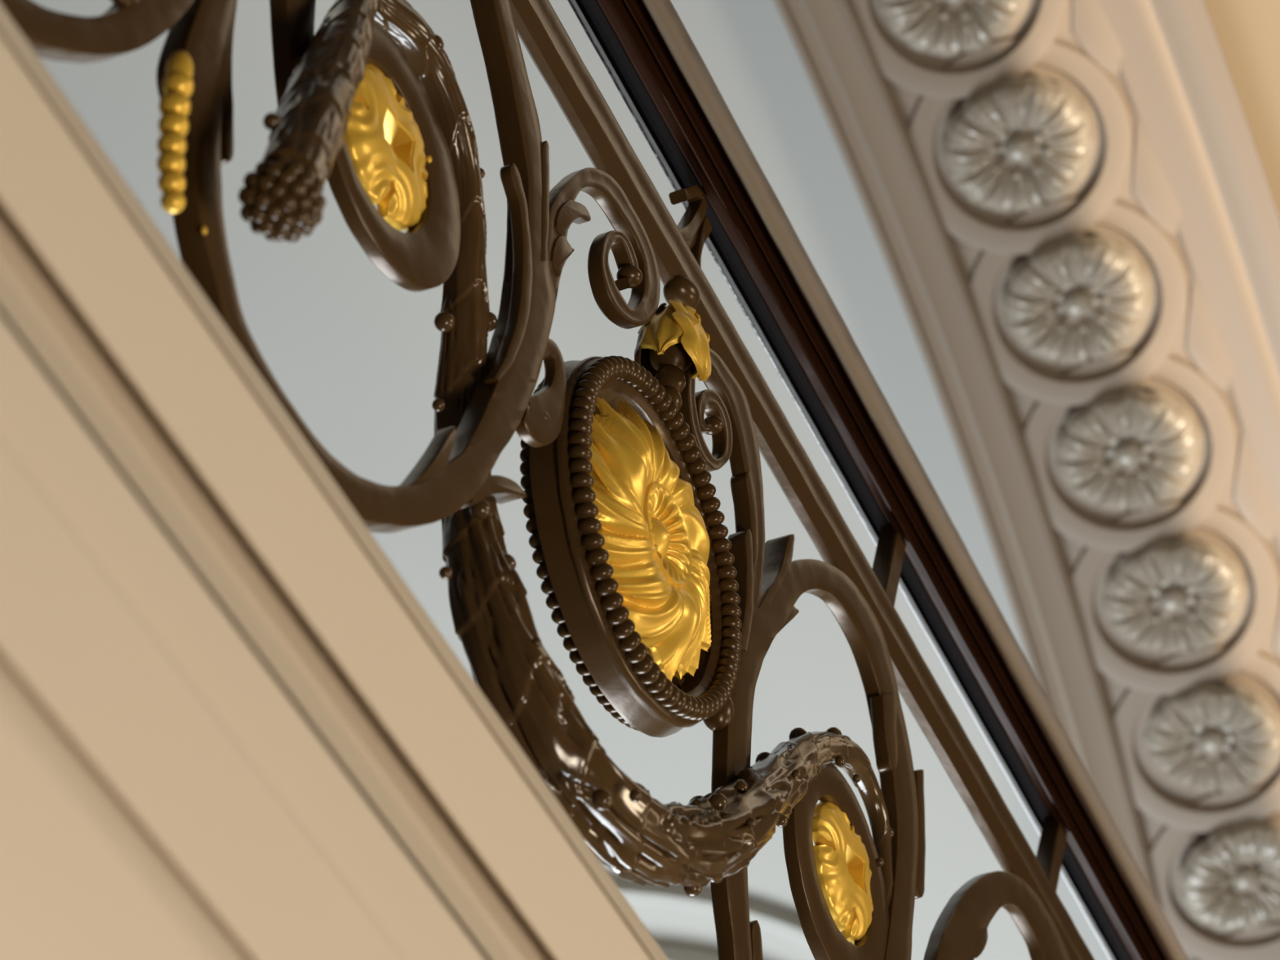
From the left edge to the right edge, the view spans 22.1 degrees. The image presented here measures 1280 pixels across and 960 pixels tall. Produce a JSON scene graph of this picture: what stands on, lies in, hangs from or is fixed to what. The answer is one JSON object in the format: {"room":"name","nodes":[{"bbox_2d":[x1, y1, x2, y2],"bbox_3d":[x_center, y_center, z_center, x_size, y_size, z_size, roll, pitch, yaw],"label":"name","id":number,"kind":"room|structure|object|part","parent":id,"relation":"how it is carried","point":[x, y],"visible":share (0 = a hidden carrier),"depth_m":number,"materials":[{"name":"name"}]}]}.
{"room":"grand staircase hall","nodes":[
{"label":"grand staircase hall","id":0,"kind":"room"},
{"bbox_2d":[0,2,668,959],"bbox_3d":[-0.228,0.113,1.424,0.230,1.022,3.426,-16,-39,20],"label":"stair stringer","id":1,"kind":"structure","parent":0,"point":[232,727],"depth_m":1.37,"materials":[{"name":"beige paint"}]},
{"bbox_2d":[0,0,1094,959],"bbox_3d":[0.134,0.135,2.611,0.122,0.844,2.564,-14,-39,19],"label":"balustrade","id":2,"kind":"object","parent":1,"relation":"on","point":[633,554],"visible":1,"depth_m":2.25,"materials":[{"name":"brown metal"}]},
{"bbox_3d":[-0.214,-0.273,2.020,0.014,0.145,0.049,-16,-39,20],"label":"stem","id":3,"kind":"part","parent":2,"relation":"part of","materials":[{"name":"brown metal"}]},
{"bbox_3d":[-0.071,-0.039,2.196,0.023,0.019,0.024,-16,-39,20],"label":"clasp knob","id":4,"kind":"part","parent":2,"relation":"part of","materials":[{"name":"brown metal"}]},
{"bbox_3d":[-0.008,-0.150,2.419,0.019,0.016,0.020,-16,-39,20],"label":"curl knob","id":5,"kind":"part","parent":2,"relation":"part of","materials":[{"name":"brown metal"}]},
{"bbox_2d":[648,342,693,411],"bbox_3d":[0.025,-0.089,2.466,0.036,0.100,0.036,-16,-39,20],"label":"knob","id":6,"kind":"object","parent":2,"relation":"on","point":[671,363],"depth_m":2.45,"materials":[{"name":"brown metal"}]},
{"bbox_3d":[0.055,-0.042,2.503,0.018,0.015,0.015,-16,-39,20],"label":"curl knob","id":7,"kind":"part","parent":2,"relation":"part of","materials":[{"name":"brown metal"}]},
{"bbox_3d":[0.056,0.166,2.364,0.024,0.033,0.024,-16,-39,20],"label":"clasp knob","id":8,"kind":"part","parent":2,"relation":"part of","materials":[{"name":"brown metal"}]},
{"bbox_3d":[0.140,0.245,2.518,0.014,0.492,0.395,-16,-39,20],"label":"stem","id":9,"kind":"part","parent":2,"relation":"part of","materials":[{"name":"brown metal"}]},
{"bbox_2d":[567,0,1188,959],"bbox_3d":[0.235,0.020,2.966,0.070,0.656,2.696,-16,-39,20],"label":"wooden handrail","id":10,"kind":"object","parent":2,"relation":"attached to","point":[645,46],"visible":0.97,"depth_m":2.85,"materials":[{"name":"brown wood"}]},
{"bbox_2d":[31,0,1109,959],"bbox_3d":[-0.500,0.015,5.235,4.200,2.038,3.558,0,-36,0],"label":"wall","id":11,"kind":"structure","parent":0,"point":[353,351],"depth_m":5.13,"materials":[{"name":"grey paint"}]},
{"bbox_2d":[657,943,718,959],"bbox_3d":[0.035,0.870,5.587,0.879,0.144,0.126,6,-37,-8],"label":"trim","id":12,"kind":"structure","parent":11,"relation":"attached to","point":[672,953],"depth_m":5.58,"materials":[{"name":"grey paint"}]},
{"bbox_2d":[608,874,853,946],"bbox_3d":[0.115,0.804,5.556,1.042,0.195,0.170,8,-37,-11],"label":"trim","id":13,"kind":"structure","parent":11,"relation":"attached to","point":[783,921],"depth_m":5.53,"materials":[{"name":"grey paint"}]},
{"bbox_2d":[1204,0,1279,215],"bbox_3d":[1.125,-0.184,4.869,0.342,1.230,2.212,-14,-38,18],"label":"wall","id":14,"kind":"structure","parent":0,"point":[1248,31],"depth_m":4.66,"materials":[{"name":"paint"}]},
{"bbox_2d":[876,0,1028,57],"bbox_3d":[0.441,-0.687,4.587,0.220,0.099,0.209,25,-43,-30],"label":"rosette","id":15,"kind":"object","parent":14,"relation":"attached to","point":[927,26],"visible":1,"depth_m":4.60,"materials":[{"name":"silver metal"}]},
{"bbox_2d":[941,75,1094,213],"bbox_3d":[0.542,-0.473,4.683,0.217,0.096,0.213,25,-43,-30],"label":"rosette","id":16,"kind":"object","parent":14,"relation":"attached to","point":[1013,119],"visible":1,"depth_m":4.67,"materials":[{"name":"silver metal"}]},
{"bbox_2d":[773,0,1279,959],"bbox_3d":[0.745,-0.055,4.929,0.614,1.311,2.200,-14,-38,18],"label":"trim","id":17,"kind":"structure","parent":14,"relation":"attached to","point":[1175,177],"depth_m":4.79,"materials":[{"name":"beige paint"}]},
{"bbox_2d":[1000,235,1152,364],"bbox_3d":[0.638,-0.256,4.779,0.220,0.093,0.210,18,-40,-23],"label":"rosette","id":18,"kind":"object","parent":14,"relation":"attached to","point":[1075,275],"visible":1,"depth_m":4.76,"materials":[{"name":"silver metal"}]},
{"bbox_2d":[1054,388,1202,511],"bbox_3d":[0.727,-0.038,4.876,0.218,0.090,0.214,14,-38,-18],"label":"rosette","id":19,"kind":"object","parent":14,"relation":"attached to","point":[1129,427],"visible":1,"depth_m":4.86,"materials":[{"name":"silver metal"}]},
{"bbox_2d":[1102,538,1247,654],"bbox_3d":[0.810,0.183,4.974,0.223,0.089,0.210,-6,-37,8],"label":"rosette","id":20,"kind":"object","parent":14,"relation":"attached to","point":[1194,577],"visible":1,"depth_m":4.96,"materials":[{"name":"silver metal"}]},
{"bbox_2d":[1142,683,1279,792],"bbox_3d":[0.887,0.406,5.073,0.212,0.090,0.220,23,-42,-28],"label":"rosette","id":21,"kind":"object","parent":14,"relation":"attached to","point":[1233,720],"visible":1,"depth_m":5.05,"materials":[{"name":"silver metal"}]},
{"bbox_2d":[1177,819,1279,933],"bbox_3d":[0.957,0.629,5.174,0.215,0.108,0.209,-7,-37,10],"label":"rosette","id":22,"kind":"object","parent":14,"relation":"attached to","point":[1231,860],"visible":1,"depth_m":5.15,"materials":[{"name":"silver metal"}]}
]}

